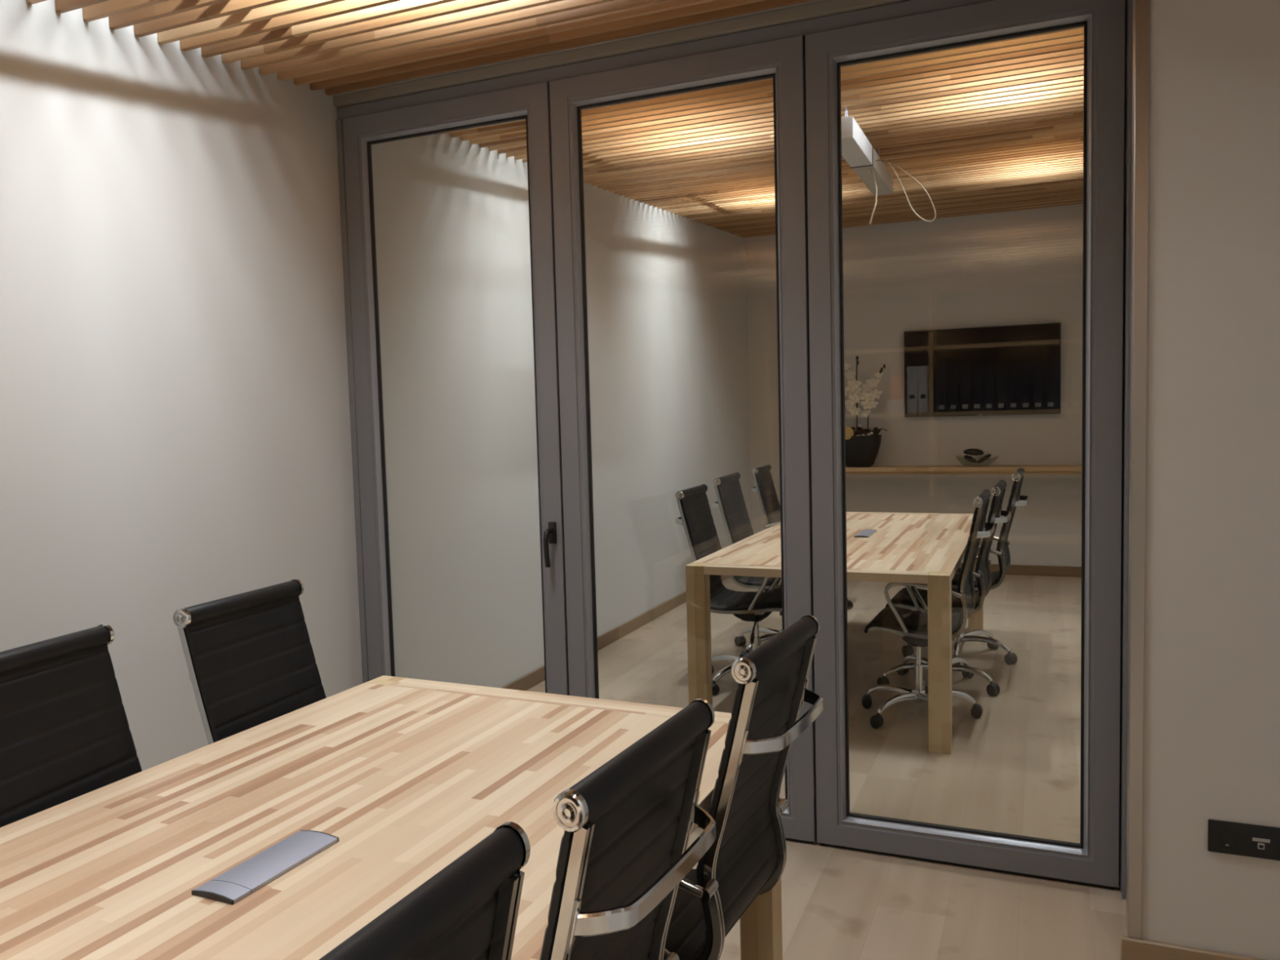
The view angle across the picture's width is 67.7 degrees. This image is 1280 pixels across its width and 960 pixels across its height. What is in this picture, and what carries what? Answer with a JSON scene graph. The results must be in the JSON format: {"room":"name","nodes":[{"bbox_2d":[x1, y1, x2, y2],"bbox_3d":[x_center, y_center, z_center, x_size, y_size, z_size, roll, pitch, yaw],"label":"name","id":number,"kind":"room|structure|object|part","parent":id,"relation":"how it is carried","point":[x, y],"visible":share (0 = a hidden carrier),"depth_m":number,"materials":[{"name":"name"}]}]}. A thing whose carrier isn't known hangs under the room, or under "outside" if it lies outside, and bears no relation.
{"room":"meeting room","nodes":[
{"label":"meeting room","id":0,"kind":"room"},
{"bbox_2d":[0,0,751,771],"bbox_3d":[-0.956,-0.631,4.373,0.100,3.600,10.100,0,4,23],"label":"wall","id":1,"kind":"structure","parent":0,"point":[175,429],"depth_m":3.46,"materials":[{"name":"grey paint"}]},
{"bbox_2d":[500,575,730,690],"bbox_3d":[-0.008,0.962,6.483,0.014,0.082,5.520,0,4,23],"label":"baseboard","id":2,"kind":"structure","parent":1,"relation":"attached to","point":[526,682],"depth_m":6.20,"materials":[{"name":"brown wood"}]},
{"bbox_2d":[26,0,1084,238],"bbox_3d":[0.601,-1.800,3.623,3.350,1.266,9.900,0,4,23],"label":"ceiling","id":3,"kind":"structure","parent":0,"point":[993,126],"depth_m":4.06,"materials":[{"name":"brown wood"}]},
{"bbox_2d":[26,0,815,95],"bbox_3d":[-0.467,-1.178,1.087,3.347,0.429,4.218,0,4,23],"label":"ceiling slats","id":4,"kind":"object","parent":3,"relation":"in","point":[337,46],"depth_m":3.00,"materials":[{"name":"brown wood"}]},
{"bbox_2d":[440,26,1084,238],"bbox_3d":[1.445,-1.892,5.619,3.347,0.395,5.394,0,4,23],"label":"ceiling slats","id":5,"kind":"object","parent":3,"relation":"in","point":[993,126],"depth_m":4.85,"materials":[{"name":"brown wood"}]},
{"bbox_2d":[841,106,936,224],"bbox_3d":[1.266,-1.518,4.699,0.421,0.622,1.220,0,4,23],"label":"projector","id":6,"kind":"object","parent":3,"relation":"hanging from","point":[858,152],"depth_m":4.56,"materials":[{"name":"grey plastic"}]},
{"bbox_3d":[0.929,-1.668,4.296,0.011,0.139,0.011,-2,4,0],"label":"hanging rod","id":7,"kind":"part","parent":6,"relation":"part of","materials":[{"name":"silver metal"}]},
{"bbox_2d":[333,0,826,96],"bbox_3d":[0.086,-1.933,3.163,2.757,0.896,0.075,0,4,23],"label":"wall header","id":8,"kind":"structure","parent":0,"point":[815,1],"depth_m":3.26,"materials":[{"name":"grey paint"}]},
{"bbox_2d":[342,81,568,695],"bbox_3d":[-0.703,-0.092,3.603,0.904,2.616,0.120,0,4,23],"label":"door","id":9,"kind":"structure","parent":8,"relation":"in","point":[531,103],"depth_m":3.52,"materials":[{"name":"grey paint"}]},
{"bbox_3d":[-0.329,0.243,3.432,0.023,0.140,0.046,0,4,23],"label":"lever","id":10,"kind":"part","parent":9,"relation":"part of","materials":[{"name":"black plastic"}]},
{"bbox_3d":[-0.317,0.191,3.454,0.028,0.078,0.014,0,4,23],"label":"handle","id":11,"kind":"part","parent":9,"relation":"part of","materials":[{"name":"black plastic"}]},
{"bbox_2d":[333,0,909,107],"bbox_3d":[0.097,-1.466,3.189,2.756,0.038,0.076,0,4,23],"label":"trim","id":12,"kind":"structure","parent":8,"relation":"attached to","point":[828,7],"depth_m":3.22,"materials":[{"name":"beige metal"}]},
{"bbox_2d":[549,35,816,844],"bbox_3d":[0.142,-0.093,3.279,0.904,2.616,0.062,0,4,23],"label":"door","id":13,"kind":"structure","parent":8,"relation":"in","point":[782,60],"depth_m":3.17,"materials":[{"name":"grey paint"}]},
{"bbox_2d":[526,574,1127,959],"bbox_3d":[0.683,1.196,3.827,3.550,0.060,10.100,0,4,23],"label":"floor","id":14,"kind":"structure","parent":0,"point":[1015,768],"depth_m":3.71,"materials":[{"name":"brown wood"}]},
{"bbox_2d":[0,623,142,827],"bbox_3d":[-0.878,0.830,1.784,0.743,1.032,0.598,0,4,17],"label":"office chair","id":15,"kind":"object","parent":14,"relation":"on","point":[65,734],"visible":0.33,"depth_m":1.86,"materials":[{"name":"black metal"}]},
{"bbox_2d":[173,578,326,744],"bbox_3d":[-0.668,0.789,2.301,0.739,1.032,0.558,0,4,19],"label":"office chair","id":16,"kind":"object","parent":14,"relation":"on","point":[250,658],"visible":0.23,"depth_m":2.30,"materials":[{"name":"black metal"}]},
{"bbox_3d":[-0.769,0.619,2.108,0.587,0.584,0.019,0,4,19],"label":"rail","id":17,"kind":"part","parent":16,"relation":"part of","materials":[{"name":"silver metal"}]},
{"bbox_2d":[0,675,782,959],"bbox_3d":[-0.674,0.998,1.319,1.114,0.750,2.400,0,4,24],"label":"meeting table","id":18,"kind":"object","parent":14,"relation":"on","point":[409,775],"visible":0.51,"depth_m":1.68,"materials":[{"name":"brown wood"}]},
{"bbox_2d":[191,830,338,905],"bbox_3d":[-0.583,0.603,1.499,0.082,0.010,0.222,0,4,24],"label":"hatch","id":19,"kind":"object","parent":18,"relation":"on","point":[231,886],"visible":1,"depth_m":1.48,"materials":[{"name":"silver metal"}]},
{"bbox_3d":[-0.673,0.912,2.589,0.077,0.750,0.074,0,4,24],"label":"leg","id":20,"kind":"part","parent":18,"relation":"part of","materials":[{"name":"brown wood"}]},
{"bbox_3d":[-0.210,0.558,2.353,0.959,0.038,0.074,0,4,24],"label":"rail","id":21,"kind":"part","parent":18,"relation":"part of","materials":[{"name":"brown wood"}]},
{"bbox_3d":[0.273,0.915,2.165,0.077,0.750,0.074,0,4,24],"label":"leg","id":22,"kind":"part","parent":18,"relation":"part of","materials":[{"name":"brown wood"}]},
{"bbox_2d":[319,822,530,959],"bbox_3d":[-0.439,0.868,0.871,0.654,1.057,0.531,0,4,25],"label":"office chair","id":23,"kind":"object","parent":14,"relation":"on","point":[468,909],"visible":1,"depth_m":0.83,"materials":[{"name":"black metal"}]},
{"bbox_3d":[-0.233,0.638,0.781,0.099,0.545,0.360,0,4,25],"label":"backrest","id":24,"kind":"part","parent":23,"relation":"part of","materials":[{"name":"black leather"}]},
{"bbox_3d":[-0.339,0.665,1.021,0.517,0.598,0.018,0,4,25],"label":"rail","id":25,"kind":"part","parent":23,"relation":"part of","materials":[{"name":"silver metal"}]},
{"bbox_2d":[539,698,715,959],"bbox_3d":[-0.241,0.842,1.352,0.681,1.032,0.525,0,4,27],"label":"office chair","id":26,"kind":"object","parent":14,"relation":"on","point":[624,855],"visible":0.94,"depth_m":1.20,"materials":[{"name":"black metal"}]},
{"bbox_3d":[-0.287,0.669,1.196,0.540,0.584,0.018,0,4,27],"label":"rail","id":27,"kind":"part","parent":26,"relation":"part of","materials":[{"name":"silver metal"}]},
{"bbox_3d":[0.025,0.490,1.212,0.065,0.026,0.343,0,4,27],"label":"handle","id":28,"kind":"part","parent":26,"relation":"part of","materials":[{"name":"silver metal"}]},
{"bbox_3d":[-0.109,0.792,1.530,0.374,0.237,0.051,1,4,29],"label":"armrest","id":29,"kind":"part","parent":26,"relation":"part of","materials":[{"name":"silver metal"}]},
{"bbox_3d":[-0.135,0.644,1.496,0.540,0.584,0.018,0,4,27],"label":"rail","id":30,"kind":"part","parent":26,"relation":"part of","materials":[{"name":"silver metal"}]},
{"bbox_2d":[675,484,782,695],"bbox_3d":[0.589,0.558,5.076,0.747,1.046,0.651,0,4,20],"label":"office chair","id":31,"kind":"object","parent":14,"relation":"on","point":[696,519],"visible":0.51,"depth_m":5.01,"materials":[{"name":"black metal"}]},
{"bbox_3d":[0.266,0.204,5.136,0.071,0.027,0.425,0,4,20],"label":"handle","id":32,"kind":"part","parent":31,"relation":"part of","materials":[{"name":"silver metal"}]},
{"bbox_3d":[0.335,0.334,5.121,0.113,0.539,0.441,0,4,20],"label":"backrest","id":33,"kind":"part","parent":31,"relation":"part of","materials":[{"name":"black leather"}]},
{"bbox_3d":[0.489,0.996,4.969,0.278,0.070,0.049,-5,5,-37],"label":"leg","id":34,"kind":"part","parent":31,"relation":"part of","materials":[{"name":"silver metal"}]},
{"bbox_3d":[0.483,0.983,5.165,0.281,0.070,0.049,1,5,35],"label":"leg","id":35,"kind":"part","parent":31,"relation":"part of","materials":[{"name":"silver metal"}]},
{"bbox_3d":[0.475,0.388,4.852,0.587,0.592,0.022,0,4,20],"label":"rail","id":36,"kind":"part","parent":31,"relation":"part of","materials":[{"name":"silver metal"}]},
{"bbox_3d":[0.612,0.628,5.044,0.501,0.066,0.441,0,4,20],"label":"seat","id":37,"kind":"part","parent":31,"relation":"part of","materials":[{"name":"black leather"}]},
{"bbox_3d":[0.596,0.747,4.915,0.015,0.064,0.157,0,4,16],"label":"height lever","id":38,"kind":"part","parent":31,"relation":"part of","materials":[{"name":"silver metal"}]},
{"bbox_3d":[0.457,0.543,4.828,0.406,0.240,0.063,0,4,22],"label":"armrest","id":39,"kind":"part","parent":31,"relation":"part of","materials":[{"name":"silver metal"}]},
{"bbox_3d":[0.626,0.507,5.295,0.406,0.240,0.063,0,4,17],"label":"armrest","id":40,"kind":"part","parent":31,"relation":"part of","materials":[{"name":"silver metal"}]},
{"bbox_2d":[664,614,823,959],"bbox_3d":[0.007,0.799,1.933,0.702,1.025,0.532,0,4,27],"label":"office chair","id":41,"kind":"object","parent":14,"relation":"on","point":[747,857],"visible":0.59,"depth_m":1.80,"materials":[{"name":"black leather"}]},
{"bbox_3d":[-0.044,0.779,1.752,0.386,0.236,0.051,0,4,25],"label":"armrest","id":42,"kind":"part","parent":41,"relation":"part of","materials":[{"name":"silver metal"}]},
{"bbox_3d":[-0.008,0.864,1.970,0.476,0.065,0.360,0,4,27],"label":"seat","id":43,"kind":"part","parent":41,"relation":"part of","materials":[{"name":"black leather"}]},
{"bbox_3d":[-0.041,0.627,1.775,0.558,0.580,0.018,0,4,27],"label":"rail","id":44,"kind":"part","parent":41,"relation":"part of","materials":[{"name":"silver metal"}]},
{"bbox_3d":[0.225,0.577,1.826,0.107,0.528,0.360,0,4,27],"label":"backrest","id":45,"kind":"part","parent":41,"relation":"part of","materials":[{"name":"black leather"}]},
{"bbox_3d":[0.143,0.749,2.112,0.386,0.236,0.051,1,4,29],"label":"armrest","id":46,"kind":"part","parent":41,"relation":"part of","materials":[{"name":"silver metal"}]},
{"bbox_3d":[0.280,0.450,1.787,0.068,0.026,0.347,0,4,27],"label":"handle","id":47,"kind":"part","parent":41,"relation":"part of","materials":[{"name":"silver metal"}]},
{"bbox_3d":[0.116,0.602,2.077,0.558,0.580,0.018,0,4,27],"label":"rail","id":48,"kind":"part","parent":41,"relation":"part of","materials":[{"name":"silver metal"}]},
{"bbox_2d":[712,471,782,657],"bbox_3d":[0.836,0.498,5.714,0.725,1.066,0.667,0,4,17],"label":"office chair","id":49,"kind":"object","parent":14,"relation":"on","point":[731,503],"visible":0.34,"depth_m":5.63,"materials":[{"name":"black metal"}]},
{"bbox_3d":[0.512,0.137,5.772,0.071,0.027,0.456,0,4,20],"label":"handle","id":50,"kind":"part","parent":49,"relation":"part of","materials":[{"name":"silver metal"}]},
{"bbox_3d":[0.582,0.269,5.758,0.113,0.550,0.472,0,4,20],"label":"backrest","id":51,"kind":"part","parent":49,"relation":"part of","materials":[{"name":"black leather"}]},
{"bbox_3d":[0.717,0.326,5.474,0.587,0.604,0.024,0,4,20],"label":"rail","id":52,"kind":"part","parent":49,"relation":"part of","materials":[{"name":"silver metal"}]},
{"bbox_3d":[0.859,0.569,5.681,0.501,0.068,0.472,0,4,20],"label":"seat","id":53,"kind":"part","parent":49,"relation":"part of","materials":[{"name":"black leather"}]},
{"bbox_3d":[0.731,0.930,5.803,0.282,0.071,0.052,1,5,35],"label":"leg","id":54,"kind":"part","parent":49,"relation":"part of","materials":[{"name":"silver metal"}]},
{"bbox_3d":[0.729,0.944,5.602,0.291,0.071,0.050,-4,5,-36],"label":"leg","id":55,"kind":"part","parent":49,"relation":"part of","materials":[{"name":"silver metal"}]},
{"bbox_2d":[751,464,853,608],"bbox_3d":[1.205,0.415,7.034,0.738,1.032,0.645,0,4,20],"label":"office chair","id":56,"kind":"object","parent":14,"relation":"on","point":[765,489],"visible":0.3,"depth_m":7.01,"materials":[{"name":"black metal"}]},
{"bbox_3d":[0.898,0.061,7.149,0.071,0.026,0.434,0,4,20],"label":"handle","id":57,"kind":"part","parent":56,"relation":"part of","materials":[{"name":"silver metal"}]},
{"bbox_3d":[1.106,0.244,6.861,0.587,0.584,0.023,0,4,20],"label":"rail","id":58,"kind":"part","parent":56,"relation":"part of","materials":[{"name":"silver metal"}]},
{"bbox_3d":[0.967,0.190,7.134,0.113,0.532,0.450,0,4,20],"label":"backrest","id":59,"kind":"part","parent":56,"relation":"part of","materials":[{"name":"black leather"}]},
{"bbox_3d":[1.087,0.397,6.836,0.406,0.237,0.064,0,4,22],"label":"armrest","id":60,"kind":"part","parent":56,"relation":"part of","materials":[{"name":"silver metal"}]},
{"bbox_2d":[685,511,983,754],"bbox_3d":[1.213,0.678,5.262,1.154,0.750,2.393,0,4,23],"label":"meeting table","id":61,"kind":"object","parent":14,"relation":"on","point":[915,548],"visible":0.59,"depth_m":4.37,"materials":[{"name":"brown wood"}]},
{"bbox_3d":[0.274,0.762,4.408,0.088,0.750,0.084,0,4,23],"label":"leg","id":62,"kind":"part","parent":61,"relation":"part of","materials":[{"name":"brown wood"}]},
{"bbox_3d":[0.755,0.407,4.176,0.977,0.038,0.084,0,4,23],"label":"rail","id":63,"kind":"part","parent":61,"relation":"part of","materials":[{"name":"brown wood"}]},
{"bbox_2d":[853,528,876,537],"bbox_3d":[1.250,0.295,5.279,0.076,0.010,0.290,0,4,23],"label":"hatch","id":64,"kind":"object","parent":61,"relation":"on","point":[866,533],"visible":1,"depth_m":5.24,"materials":[{"name":"silver metal"}]},
{"bbox_3d":[1.650,0.238,6.298,0.977,0.038,0.084,0,4,23],"label":"rail","id":65,"kind":"part","parent":61,"relation":"part of","materials":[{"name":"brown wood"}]},
{"bbox_3d":[1.256,0.763,3.994,0.088,0.750,0.084,0,4,23],"label":"leg","id":66,"kind":"part","parent":61,"relation":"part of","materials":[{"name":"brown wood"}]},
{"bbox_3d":[2.151,0.594,6.116,0.088,0.750,0.084,0,4,23],"label":"leg","id":67,"kind":"part","parent":61,"relation":"part of","materials":[{"name":"brown wood"}]},
{"bbox_2d":[861,488,995,733],"bbox_3d":[1.318,0.580,4.424,0.620,1.052,0.555,0,4,25],"label":"office chair","id":68,"kind":"object","parent":14,"relation":"on","point":[911,625],"visible":0.83,"depth_m":4.36,"materials":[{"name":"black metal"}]},
{"bbox_3d":[1.195,1.006,4.531,0.170,0.070,0.207,-2,4,-11],"label":"leg","id":69,"kind":"part","parent":68,"relation":"part of","materials":[{"name":"silver metal"}]},
{"bbox_3d":[1.175,1.018,4.370,0.232,0.070,0.113,-2,4,-11],"label":"leg","id":70,"kind":"part","parent":68,"relation":"part of","materials":[{"name":"silver metal"}]},
{"bbox_3d":[1.287,0.650,4.416,0.421,0.067,0.387,0,4,25],"label":"seat","id":71,"kind":"part","parent":68,"relation":"part of","materials":[{"name":"black leather"}]},
{"bbox_3d":[1.324,1.018,4.300,0.046,0.070,0.241,-2,4,-11],"label":"leg","id":72,"kind":"part","parent":68,"relation":"part of","materials":[{"name":"silver metal"}]},
{"bbox_3d":[1.250,0.407,4.210,0.493,0.596,0.020,0,4,25],"label":"rail","id":73,"kind":"part","parent":68,"relation":"part of","materials":[{"name":"silver metal"}]},
{"bbox_3d":[1.349,0.999,4.569,0.159,0.070,0.214,-2,4,-11],"label":"leg","id":74,"kind":"part","parent":68,"relation":"part of","materials":[{"name":"silver metal"}]},
{"bbox_3d":[1.247,0.563,4.186,0.341,0.242,0.055,0,4,22],"label":"armrest","id":75,"kind":"part","parent":68,"relation":"part of","materials":[{"name":"silver metal"}]},
{"bbox_3d":[1.431,0.531,4.581,0.341,0.242,0.055,0,4,27],"label":"armrest","id":76,"kind":"part","parent":68,"relation":"part of","materials":[{"name":"silver metal"}]},
{"bbox_3d":[1.435,1.006,4.434,0.235,0.070,0.099,-2,4,-11],"label":"leg","id":77,"kind":"part","parent":68,"relation":"part of","materials":[{"name":"silver metal"}]},
{"bbox_3d":[1.497,0.355,4.294,0.095,0.542,0.387,0,4,25],"label":"backrest","id":78,"kind":"part","parent":68,"relation":"part of","materials":[{"name":"black leather"}]},
{"bbox_3d":[1.405,0.380,4.542,0.493,0.596,0.020,0,4,25],"label":"rail","id":79,"kind":"part","parent":68,"relation":"part of","materials":[{"name":"silver metal"}]},
{"bbox_3d":[1.546,0.224,4.261,0.060,0.027,0.373,0,4,25],"label":"handle","id":80,"kind":"part","parent":68,"relation":"part of","materials":[{"name":"silver metal"}]},
{"bbox_2d":[876,480,1010,696],"bbox_3d":[1.558,0.542,4.849,0.624,1.057,0.573,1,5,35],"label":"office chair","id":81,"kind":"object","parent":14,"relation":"on","point":[982,572],"visible":0.66,"depth_m":4.79,"materials":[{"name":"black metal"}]},
{"bbox_3d":[1.379,0.975,4.909,0.246,0.070,0.113,0,4,18],"label":"leg","id":82,"kind":"part","parent":81,"relation":"part of","materials":[{"name":"silver metal"}]},
{"bbox_3d":[1.475,0.963,5.040,0.179,0.070,0.207,0,4,18],"label":"leg","id":83,"kind":"part","parent":81,"relation":"part of","materials":[{"name":"silver metal"}]},
{"bbox_3d":[1.516,0.610,4.882,0.451,0.067,0.387,0,4,25],"label":"seat","id":84,"kind":"part","parent":81,"relation":"part of","materials":[{"name":"black leather"}]},
{"bbox_3d":[1.483,0.366,4.675,0.529,0.598,0.020,0,4,25],"label":"rail","id":85,"kind":"part","parent":81,"relation":"part of","materials":[{"name":"silver metal"}]},
{"bbox_3d":[1.480,0.522,4.651,0.366,0.243,0.055,0,4,22],"label":"armrest","id":86,"kind":"part","parent":81,"relation":"part of","materials":[{"name":"silver metal"}]},
{"bbox_3d":[1.636,0.962,4.994,0.167,0.070,0.216,0,4,18],"label":"leg","id":87,"kind":"part","parent":81,"relation":"part of","materials":[{"name":"silver metal"}]},
{"bbox_3d":[1.652,0.973,4.829,0.249,0.070,0.098,0,4,18],"label":"leg","id":88,"kind":"part","parent":81,"relation":"part of","materials":[{"name":"silver metal"}]},
{"bbox_3d":[1.742,0.313,4.754,0.102,0.545,0.387,0,4,25],"label":"backrest","id":89,"kind":"part","parent":81,"relation":"part of","materials":[{"name":"black leather"}]},
{"bbox_3d":[1.637,0.339,5.007,0.529,0.598,0.020,0,4,25],"label":"rail","id":90,"kind":"part","parent":81,"relation":"part of","materials":[{"name":"silver metal"}]},
{"bbox_3d":[1.795,0.181,4.718,0.064,0.027,0.373,0,4,25],"label":"handle","id":91,"kind":"part","parent":81,"relation":"part of","materials":[{"name":"silver metal"}]},
{"bbox_2d":[902,467,1029,664],"bbox_3d":[1.847,0.483,5.440,0.708,1.078,0.598,0,4,25],"label":"office chair","id":92,"kind":"object","parent":14,"relation":"on","point":[1002,552],"visible":0.55,"depth_m":5.32,"materials":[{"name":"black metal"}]},
{"bbox_3d":[1.779,0.931,5.367,0.048,0.072,0.253,0,4,25],"label":"leg","id":93,"kind":"part","parent":92,"relation":"part of","materials":[{"name":"silver metal"}]},
{"bbox_3d":[1.831,0.551,5.480,0.476,0.068,0.405,0,4,25],"label":"seat","id":94,"kind":"part","parent":92,"relation":"part of","materials":[{"name":"black leather"}]},
{"bbox_3d":[1.973,0.910,5.585,0.258,0.072,0.046,-4,5,-31],"label":"leg","id":95,"kind":"part","parent":92,"relation":"part of","materials":[{"name":"silver metal"}]},
{"bbox_3d":[1.797,0.303,5.263,0.558,0.610,0.021,0,4,25],"label":"rail","id":96,"kind":"part","parent":92,"relation":"part of","materials":[{"name":"silver metal"}]},
{"bbox_3d":[1.965,0.923,5.405,0.267,0.072,0.045,2,5,39],"label":"leg","id":97,"kind":"part","parent":92,"relation":"part of","materials":[{"name":"silver metal"}]},
{"bbox_3d":[1.794,0.462,5.237,0.386,0.248,0.058,0,4,22],"label":"armrest","id":98,"kind":"part","parent":92,"relation":"part of","materials":[{"name":"silver metal"}]},
{"bbox_3d":[1.986,0.429,5.651,0.386,0.248,0.058,0,4,27],"label":"armrest","id":99,"kind":"part","parent":92,"relation":"part of","materials":[{"name":"silver metal"}]},
{"bbox_3d":[2.070,0.249,5.345,0.107,0.555,0.405,0,4,25],"label":"backrest","id":100,"kind":"part","parent":92,"relation":"part of","materials":[{"name":"black leather"}]},
{"bbox_3d":[1.959,0.275,5.611,0.558,0.610,0.021,0,4,25],"label":"rail","id":101,"kind":"part","parent":92,"relation":"part of","materials":[{"name":"silver metal"}]},
{"bbox_3d":[2.126,0.115,5.308,0.068,0.028,0.391,0,4,25],"label":"handle","id":102,"kind":"part","parent":92,"relation":"part of","materials":[{"name":"silver metal"}]},
{"bbox_2d":[844,435,881,466],"bbox_3d":[1.925,-0.255,8.389,0.396,0.275,0.297,0,4,23],"label":"plant pot","id":103,"kind":"object","parent":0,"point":[861,451],"depth_m":8.27,"materials":[{"name":"black ceramic"}]},
{"bbox_2d":[745,204,1083,566],"bbox_3d":[2.571,-0.995,8.297,3.350,3.600,0.100,0,4,23],"label":"wall","id":104,"kind":"structure","parent":0,"point":[1020,267],"depth_m":8.19,"materials":[{"name":"grey paint"}]},
{"bbox_2d":[845,464,1081,474],"bbox_3d":[2.800,-0.076,8.046,2.730,0.081,0.320,0,4,23],"label":"wall shelf","id":105,"kind":"object","parent":104,"relation":"attached to","point":[1012,468],"visible":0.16,"depth_m":8.01,"materials":[{"name":"brown wood"}]},
{"bbox_2d":[844,355,887,466],"bbox_3d":[1.934,-0.601,8.358,0.466,0.970,0.297,0,4,23],"label":"potted orchid","id":106,"kind":"object","parent":105,"relation":"on","point":[862,446],"visible":0.97,"depth_m":8.28,"materials":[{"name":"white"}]},
{"bbox_3d":[1.898,-0.700,8.349,0.016,0.731,0.047,-2,4,-4],"label":"flower stem","id":107,"kind":"part","parent":106,"relation":"part of","materials":[{"name":"yellow"}]},
{"bbox_3d":[2.038,-0.650,8.282,0.151,0.633,0.025,2,5,39],"label":"flower stem","id":108,"kind":"part","parent":106,"relation":"part of","materials":[{"name":"yellow"}]},
{"bbox_3d":[2.858,-0.069,8.186,2.730,0.044,0.018,0,4,23],"label":"rail","id":109,"kind":"part","parent":105,"relation":"part of","materials":[{"name":"brown wood"}]},
{"bbox_2d":[956,455,999,466],"bbox_3d":[2.837,-0.161,8.012,0.351,0.090,0.288,0,4,23],"label":"glass bowl","id":110,"kind":"object","parent":105,"relation":"on","point":[998,455],"visible":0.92,"depth_m":7.98,"materials":[{"name":"clear glass"}]},
{"bbox_2d":[963,454,976,462],"bbox_3d":[2.795,-0.180,8.072,0.106,0.067,0.064,0,4,23],"label":"seed pod","id":111,"kind":"object","parent":110,"relation":"in","point":[969,458],"visible":1,"depth_m":8.05,"materials":[{"name":"black"}]},
{"bbox_2d":[963,448,983,455],"bbox_3d":[2.801,-0.233,8.011,0.165,0.061,0.064,0,4,23],"label":"seed pod","id":112,"kind":"object","parent":110,"relation":"in","point":[968,451],"visible":1,"depth_m":7.99,"materials":[{"name":"black"}]},
{"bbox_2d":[976,453,991,463],"bbox_3d":[2.886,-0.178,8.006,0.116,0.082,0.064,0,4,23],"label":"seed pod","id":113,"kind":"object","parent":110,"relation":"in","point":[985,457],"visible":1,"depth_m":7.99,"materials":[{"name":"black"}]},
{"bbox_2d":[903,322,1061,417],"bbox_3d":[2.884,-0.919,8.082,1.246,0.742,0.064,0,4,23],"label":"television","id":114,"kind":"object","parent":104,"relation":"attached to","point":[1014,369],"visible":1,"depth_m":8.05,"materials":[{"name":"black plastic"}]},
{"bbox_2d":[959,563,1081,577],"bbox_3d":[2.603,0.762,8.362,3.336,0.085,0.014,0,4,23],"label":"baseboard","id":115,"kind":"structure","parent":104,"relation":"attached to","point":[1028,570],"depth_m":8.03,"materials":[{"name":"brown wood"}]},
{"bbox_2d":[1125,0,1279,959],"bbox_3d":[1.584,-0.566,2.409,0.593,3.600,0.490,0,4,23],"label":"wall","id":116,"kind":"structure","parent":0,"point":[1211,672],"depth_m":2.28,"materials":[{"name":"grey paint"}]},
{"bbox_2d":[336,0,1133,899],"bbox_3d":[0.127,-0.116,3.266,2.756,2.664,0.110,0,4,23],"label":"frame","id":117,"kind":"object","parent":116,"relation":"attached to","point":[910,7],"visible":0.54,"depth_m":3.09,"materials":[{"name":"grey paint"}]},
{"bbox_2d":[804,0,1126,889],"bbox_3d":[0.976,-0.091,2.927,0.904,2.616,0.062,0,4,23],"label":"door","id":118,"kind":"structure","parent":116,"relation":"in","point":[1095,861],"depth_m":2.84,"materials":[{"name":"grey paint"}]},
{"bbox_2d":[1125,0,1150,938],"bbox_3d":[1.220,-0.495,2.331,0.031,3.312,0.066,0,4,23],"label":"trim","id":119,"kind":"structure","parent":116,"relation":"attached to","point":[1141,8],"depth_m":2.33,"materials":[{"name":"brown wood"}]},
{"bbox_2d":[1120,935,1265,959],"bbox_3d":[1.514,1.204,2.304,0.634,0.088,0.016,0,4,23],"label":"baseboard","id":120,"kind":"structure","parent":116,"relation":"attached to","point":[1131,948],"depth_m":2.38,"materials":[{"name":"brown wood"}]},
{"bbox_2d":[1207,819,1279,860],"bbox_3d":[1.459,0.869,2.303,0.152,0.080,0.011,0,4,23],"label":"socket plate","id":121,"kind":"object","parent":116,"relation":"attached to","point":[1255,841],"visible":1,"depth_m":2.30,"materials":[{"name":"black plastic"}]},
{"bbox_2d":[1216,829,1238,848],"bbox_3d":[1.426,0.869,2.317,0.046,0.046,0.006,0,4,23],"label":"power socket","id":122,"kind":"object","parent":121,"relation":"attached to","point":[1225,838],"depth_m":2.31,"materials":[{"name":"black plastic"}]}
]}

